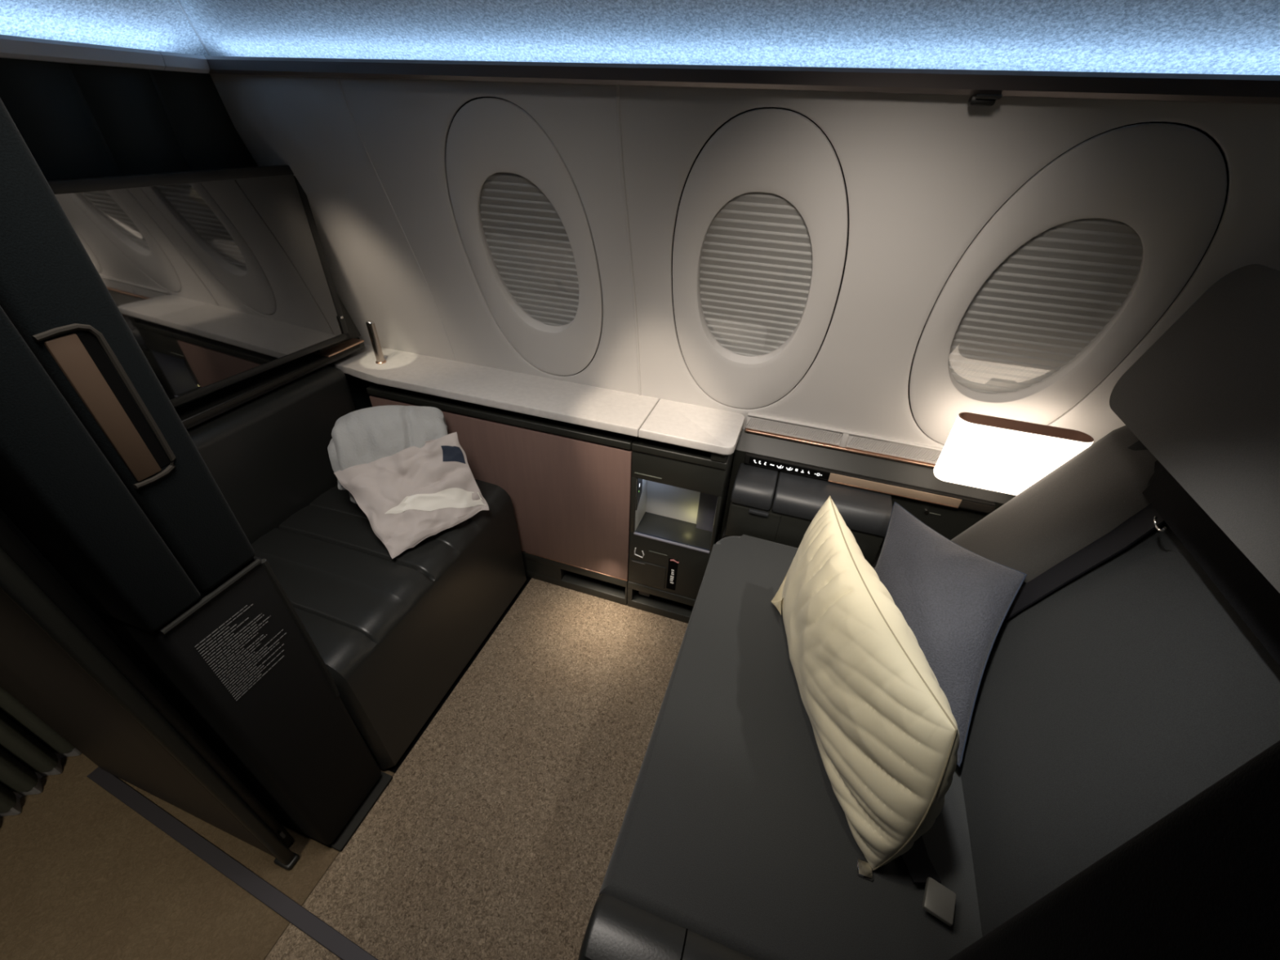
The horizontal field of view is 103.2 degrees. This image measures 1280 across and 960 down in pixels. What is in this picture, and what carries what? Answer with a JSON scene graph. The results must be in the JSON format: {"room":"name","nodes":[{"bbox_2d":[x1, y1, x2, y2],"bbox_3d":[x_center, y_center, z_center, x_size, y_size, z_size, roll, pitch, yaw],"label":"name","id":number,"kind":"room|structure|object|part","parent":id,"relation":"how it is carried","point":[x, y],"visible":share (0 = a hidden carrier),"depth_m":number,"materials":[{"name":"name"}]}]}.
{"room":"aircraft cabin","nodes":[
{"label":"aircraft cabin","id":0,"kind":"room"},
{"bbox_2d":[0,546,299,870],"bbox_3d":[-1.100,0.253,0.857,0.654,1.450,0.032,13,37,14],"label":"wall","id":1,"kind":"structure","parent":0,"point":[47,664],"depth_m":0.92,"materials":[{"name":"black plastic"}]},
{"bbox_2d":[0,517,293,846],"bbox_3d":[-1.098,0.253,0.892,0.600,1.390,0.020,13,37,14],"label":"sliding door","id":2,"kind":"structure","parent":1,"relation":"in","point":[15,548],"depth_m":0.80,"materials":[{"name":"black plastic"}]},
{"bbox_2d":[0,57,372,409],"bbox_3d":[-1.159,-0.235,1.476,0.115,1.515,1.000,13,37,14],"label":"wall","id":3,"kind":"structure","parent":0,"point":[75,120],"depth_m":1.09,"materials":[{"name":"black"}]},
{"bbox_2d":[0,34,209,73],"bbox_3d":[-1.215,-0.665,0.751,0.092,0.032,1.109,13,37,14],"label":"trim","id":4,"kind":"structure","parent":3,"relation":"attached to","point":[11,46],"depth_m":1.00,"materials":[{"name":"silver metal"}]},
{"bbox_2d":[46,164,350,407],"bbox_3d":[-1.099,-0.438,1.190,0.049,0.476,0.827,15,38,16],"label":"television","id":5,"kind":"object","parent":3,"relation":"attached to","point":[221,278],"visible":0.58,"depth_m":1.24,"materials":[{"name":"black glass"}]},
{"bbox_2d":[175,337,364,430],"bbox_3d":[-1.116,-0.237,1.405,0.088,0.032,0.880,13,37,14],"label":"shelf","id":6,"kind":"object","parent":3,"relation":"attached to","point":[193,414],"visible":0.56,"depth_m":1.45,"materials":[{"name":"black plastic"}]},
{"bbox_2d":[0,576,688,959],"bbox_3d":[-0.667,0.975,1.154,4.600,0.036,2.700,13,37,14],"label":"floor","id":7,"kind":"structure","parent":0,"point":[494,834],"depth_m":1.24,"materials":[{"name":"brown carpet"}]},
{"bbox_2d":[0,97,392,851],"bbox_3d":[-0.995,0.157,0.929,0.696,1.530,0.187,13,37,14],"label":"sliding door","id":8,"kind":"structure","parent":7,"relation":"on","point":[102,478],"depth_m":0.70,"materials":[{"name":"black plastic"}]},
{"bbox_3d":[-0.666,-0.084,0.635,0.009,0.194,0.030,13,37,14],"label":"handle plate","id":9,"kind":"part","parent":8,"relation":"part of","materials":[{"name":"brown metal"}]},
{"bbox_3d":[-0.756,0.494,1.065,0.127,0.804,0.180,13,37,14],"label":"panel","id":10,"kind":"part","parent":8,"relation":"part of","materials":[{"name":"black"}]},
{"bbox_2d":[86,767,377,959],"bbox_3d":[-0.653,0.998,1.092,1.740,0.008,0.030,15,38,17],"label":"door track","id":11,"kind":"object","parent":7,"relation":"on","point":[292,912],"visible":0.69,"depth_m":1.19,"materials":[{"name":"grey metal"}]},
{"bbox_2d":[186,365,526,770],"bbox_3d":[-0.863,0.201,1.522,0.690,0.775,0.762,13,37,14],"label":"bench","id":12,"kind":"object","parent":7,"relation":"on","point":[393,636],"visible":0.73,"depth_m":1.43,"materials":[{"name":"black leather"}]},
{"bbox_2d":[327,404,448,503],"bbox_3d":[-0.750,-0.089,1.540,0.333,0.263,0.179,-12,38,-19],"label":"folded blanket","id":13,"kind":"object","parent":12,"relation":"on","point":[367,435],"visible":0.51,"depth_m":1.47,"materials":[{"name":"grey fabric"}]},
{"bbox_2d":[333,431,488,559],"bbox_3d":[-0.666,0.013,1.496,0.325,0.223,0.282,-29,46,-36],"label":"pillow","id":14,"kind":"object","parent":12,"relation":"on","point":[407,497],"visible":1,"depth_m":1.47,"materials":[{"name":"grey fabric"}]},
{"bbox_2d":[366,381,635,605],"bbox_3d":[-0.449,0.015,1.836,0.933,0.740,0.190,13,37,14],"label":"base cabinet","id":15,"kind":"object","parent":7,"relation":"on","point":[568,485],"visible":0.42,"depth_m":1.66,"materials":[{"name":"brown plastic"}]},
{"bbox_3d":[-0.438,-0.245,1.645,0.932,0.024,0.184,13,37,14],"label":"rail","id":16,"kind":"part","parent":15,"relation":"part of","materials":[{"name":"black plastic"}]},
{"bbox_2d":[331,344,744,455],"bbox_3d":[-0.395,-0.282,1.595,1.424,0.026,0.210,13,37,14],"label":"countertop","id":17,"kind":"structure","parent":15,"relation":"on","point":[708,429],"depth_m":1.53,"materials":[{"name":"stone"}]},
{"bbox_2d":[365,320,386,364],"bbox_3d":[-0.866,-0.452,1.662,0.033,0.138,0.033,13,37,14],"label":"stick","id":18,"kind":"object","parent":17,"relation":"on","point":[371,328],"visible":1,"depth_m":1.65,"materials":[{"name":"silver metal"}]},
{"bbox_2d":[638,399,744,455],"bbox_3d":[0.154,-0.157,1.455,0.264,0.026,0.210,13,37,14],"label":"countertop","id":19,"kind":"structure","parent":17,"relation":"on","point":[708,429],"depth_m":1.42,"materials":[{"name":"stone"}]},
{"bbox_3d":[-0.234,0.311,1.843,0.402,0.003,0.008,13,37,14],"label":"door edge trim","id":20,"kind":"part","parent":15,"relation":"part of","materials":[{"name":"orange metal"}]},
{"bbox_2d":[626,435,736,623],"bbox_3d":[0.124,0.148,1.686,0.278,0.740,0.188,13,37,14],"label":"cabinet","id":21,"kind":"object","parent":7,"relation":"on","point":[679,494],"visible":0.8,"depth_m":1.66,"materials":[{"name":"black plastic"}]},
{"bbox_3d":[-0.002,0.032,1.585,0.003,0.125,0.049,13,37,14],"label":"socket plate","id":22,"kind":"part","parent":21,"relation":"part of","materials":[{"name":"black plastic"}]},
{"bbox_3d":[0.025,0.320,1.739,0.128,0.100,0.004,13,37,14],"label":"access panel","id":23,"kind":"part","parent":21,"relation":"part of","materials":[{"name":"black plastic"}]},
{"bbox_3d":[0.136,-0.115,1.499,0.278,0.024,0.184,13,37,14],"label":"rail","id":24,"kind":"part","parent":21,"relation":"part of","materials":[{"name":"black plastic"}]},
{"bbox_2d":[577,263,1279,959],"bbox_3d":[0.596,0.380,0.887,1.096,1.330,1.056,13,37,14],"label":"seat","id":25,"kind":"object","parent":7,"relation":"on","point":[1133,667],"visible":0.83,"depth_m":0.83,"materials":[{"name":"grey fabric"}]},
{"bbox_2d":[598,534,982,959],"bbox_3d":[0.429,0.534,1.117,0.736,0.140,0.930,13,37,14],"label":"seat cushion","id":26,"kind":"object","parent":25,"relation":"on","point":[735,833],"depth_m":0.89,"materials":[{"name":"grey fabric"}]},
{"bbox_2d":[721,462,893,568],"bbox_3d":[0.763,0.327,1.526,1.050,0.581,0.132,13,37,14],"label":"armrest","id":27,"kind":"object","parent":25,"relation":"attached to","point":[783,513],"visible":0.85,"depth_m":1.44,"materials":[{"name":"grey leather"}]},
{"bbox_3d":[0.480,0.131,1.511,0.423,0.136,0.116,13,37,14],"label":"panel","id":28,"kind":"part","parent":27,"relation":"part of","materials":[{"name":"black leather"}]},
{"bbox_2d":[771,495,959,871],"bbox_3d":[0.412,0.334,0.988,0.183,0.320,0.616,2,36,-1],"label":"pillow","id":29,"kind":"object","parent":25,"relation":"on","point":[886,731],"visible":1,"depth_m":0.83,"materials":[{"name":"beige fabric"}]},
{"bbox_2d":[874,502,1026,767],"bbox_3d":[0.641,0.281,1.123,0.278,0.232,0.539,22,40,24],"label":"cushion","id":30,"kind":"object","parent":25,"relation":"on","point":[956,601],"visible":0.7,"depth_m":1.07,"materials":[{"name":"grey fabric"}]},
{"bbox_3d":[0.743,0.319,0.788,0.382,0.675,0.850,13,37,14],"label":"backrest","id":31,"kind":"part","parent":25,"relation":"part of","materials":[{"name":"grey fabric"}]},
{"bbox_2d":[0,0,1279,75],"bbox_3d":[0.044,-0.244,-0.190,3.130,0.529,2.400,13,37,14],"label":"ceiling","id":32,"kind":"structure","parent":0,"point":[1209,37],"depth_m":0.87,"materials":[{"name":"blue metal"}]},
{"bbox_2d":[0,686,81,817],"bbox_3d":[-1.551,0.105,0.623,0.048,1.928,0.639,7,36,6],"label":"curtain","id":33,"kind":"object","parent":32,"relation":"hanging from","point":[28,744],"visible":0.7,"depth_m":1.27,"materials":[{"name":"grey fabric"}]},
{"bbox_3d":[0.044,-0.244,-0.190,3.130,0.528,2.400,13,37,14],"label":"panel","id":34,"kind":"part","parent":32,"relation":"part of","materials":[{"name":"white plastic"}]},
{"bbox_2d":[209,73,1279,541],"bbox_3d":[0.014,-0.228,1.512,3.800,1.545,0.326,13,37,14],"label":"wall","id":35,"kind":"structure","parent":0,"point":[923,175],"depth_m":1.13,"materials":[{"name":"grey plastic"}]},
{"bbox_3d":[-1.218,-0.763,1.592,1.200,0.831,0.236,13,37,14],"label":"wall panel","id":36,"kind":"part","parent":35,"relation":"part of","materials":[{"name":"grey plastic"}]},
{"bbox_3d":[-0.336,-0.560,1.365,0.662,0.830,0.228,13,37,14],"label":"wall panel","id":37,"kind":"part","parent":35,"relation":"part of","materials":[{"name":"grey plastic"}]},
{"bbox_2d":[445,97,602,375],"bbox_3d":[-0.289,-0.572,1.350,0.388,0.705,0.231,13,37,14],"label":"window","id":38,"kind":"structure","parent":35,"relation":"in","point":[521,216],"depth_m":1.29,"materials":[{"name":"grey plastic"}]},
{"bbox_2d":[480,172,578,325],"bbox_3d":[-0.285,-0.589,1.353,0.286,0.430,0.174,13,37,14],"label":"pleated shade","id":39,"kind":"object","parent":38,"relation":"attached to","point":[529,237],"depth_m":1.33,"materials":[{"name":"grey fabric"}]},
{"bbox_3d":[0.023,0.072,1.814,3.800,0.705,0.012,13,37,14],"label":"panel","id":40,"kind":"part","parent":35,"relation":"part of","materials":[{"name":"black plastic"}]},
{"bbox_2d":[204,55,1279,104],"bbox_3d":[0.356,-0.677,0.860,3.030,0.031,0.082,13,37,14],"label":"trim","id":41,"kind":"structure","parent":35,"relation":"attached to","point":[1152,86],"depth_m":0.85,"materials":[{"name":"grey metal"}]},
{"bbox_2d":[672,108,848,408],"bbox_3d":[0.264,-0.447,1.209,0.388,0.705,0.231,13,37,14],"label":"window","id":42,"kind":"structure","parent":35,"relation":"in","point":[760,241],"depth_m":1.14,"materials":[{"name":"grey plastic"}]},
{"bbox_2d":[699,191,812,355],"bbox_3d":[0.269,-0.463,1.212,0.286,0.430,0.174,13,37,14],"label":"pleated shade","id":43,"kind":"object","parent":42,"relation":"attached to","point":[756,247],"depth_m":1.19,"materials":[{"name":"grey fabric"}]},
{"bbox_2d":[745,412,942,464],"bbox_3d":[0.704,-0.089,1.402,0.821,0.052,0.023,13,37,14],"label":"air vent","id":44,"kind":"object","parent":35,"relation":"in","point":[842,438],"visible":0.69,"depth_m":1.43,"materials":[{"name":"grey plastic"}]},
{"bbox_2d":[720,428,1016,548],"bbox_3d":[0.785,0.222,1.550,1.065,0.624,0.072,13,37,14],"label":"panel","id":45,"kind":"object","parent":35,"relation":"attached to","point":[949,509],"visible":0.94,"depth_m":1.43,"materials":[{"name":"black plastic"}]},
{"bbox_3d":[0.810,-0.038,1.385,1.050,0.008,0.016,13,37,14],"label":"copper rail","id":46,"kind":"part","parent":45,"relation":"part of","materials":[{"name":"beige metal"}]},
{"bbox_3d":[0.895,-0.281,1.051,1.932,0.830,0.228,13,37,14],"label":"wall panel","id":47,"kind":"part","parent":35,"relation":"part of","materials":[{"name":"grey plastic"}]},
{"bbox_2d":[967,93,1002,106],"bbox_3d":[0.543,-0.599,0.800,0.041,0.015,0.030,13,37,14],"label":"clip","id":48,"kind":"object","parent":35,"relation":"attached to","point":[977,100],"visible":1,"depth_m":0.79,"materials":[{"name":"black plastic"}]},
{"bbox_2d":[933,412,1093,495],"bbox_3d":[0.877,-0.073,1.224,0.270,0.167,0.130,13,37,14],"label":"wall lamp","id":49,"kind":"object","parent":35,"relation":"attached to","point":[983,451],"visible":0.91,"depth_m":1.17,"materials":[{"name":"white plastic"}]},
{"bbox_2d":[909,123,1226,444],"bbox_3d":[0.822,-0.320,1.067,0.388,0.705,0.231,13,37,14],"label":"window","id":50,"kind":"structure","parent":35,"relation":"in","point":[1073,271],"depth_m":0.98,"materials":[{"name":"grey plastic"}]},
{"bbox_2d":[948,217,1142,393],"bbox_3d":[0.826,-0.337,1.070,0.286,0.430,0.174,13,37,14],"label":"pleated shade","id":51,"kind":"object","parent":50,"relation":"attached to","point":[1045,300],"depth_m":1.03,"materials":[{"name":"grey fabric"}]},
{"bbox_2d":[948,740,1279,959],"bbox_3d":[0.798,0.763,0.136,1.227,1.600,0.593,13,37,14],"label":"wall","id":52,"kind":"structure","parent":0,"point":[1202,882],"depth_m":0.29,"materials":[{"name":"black fabric"}]}
]}

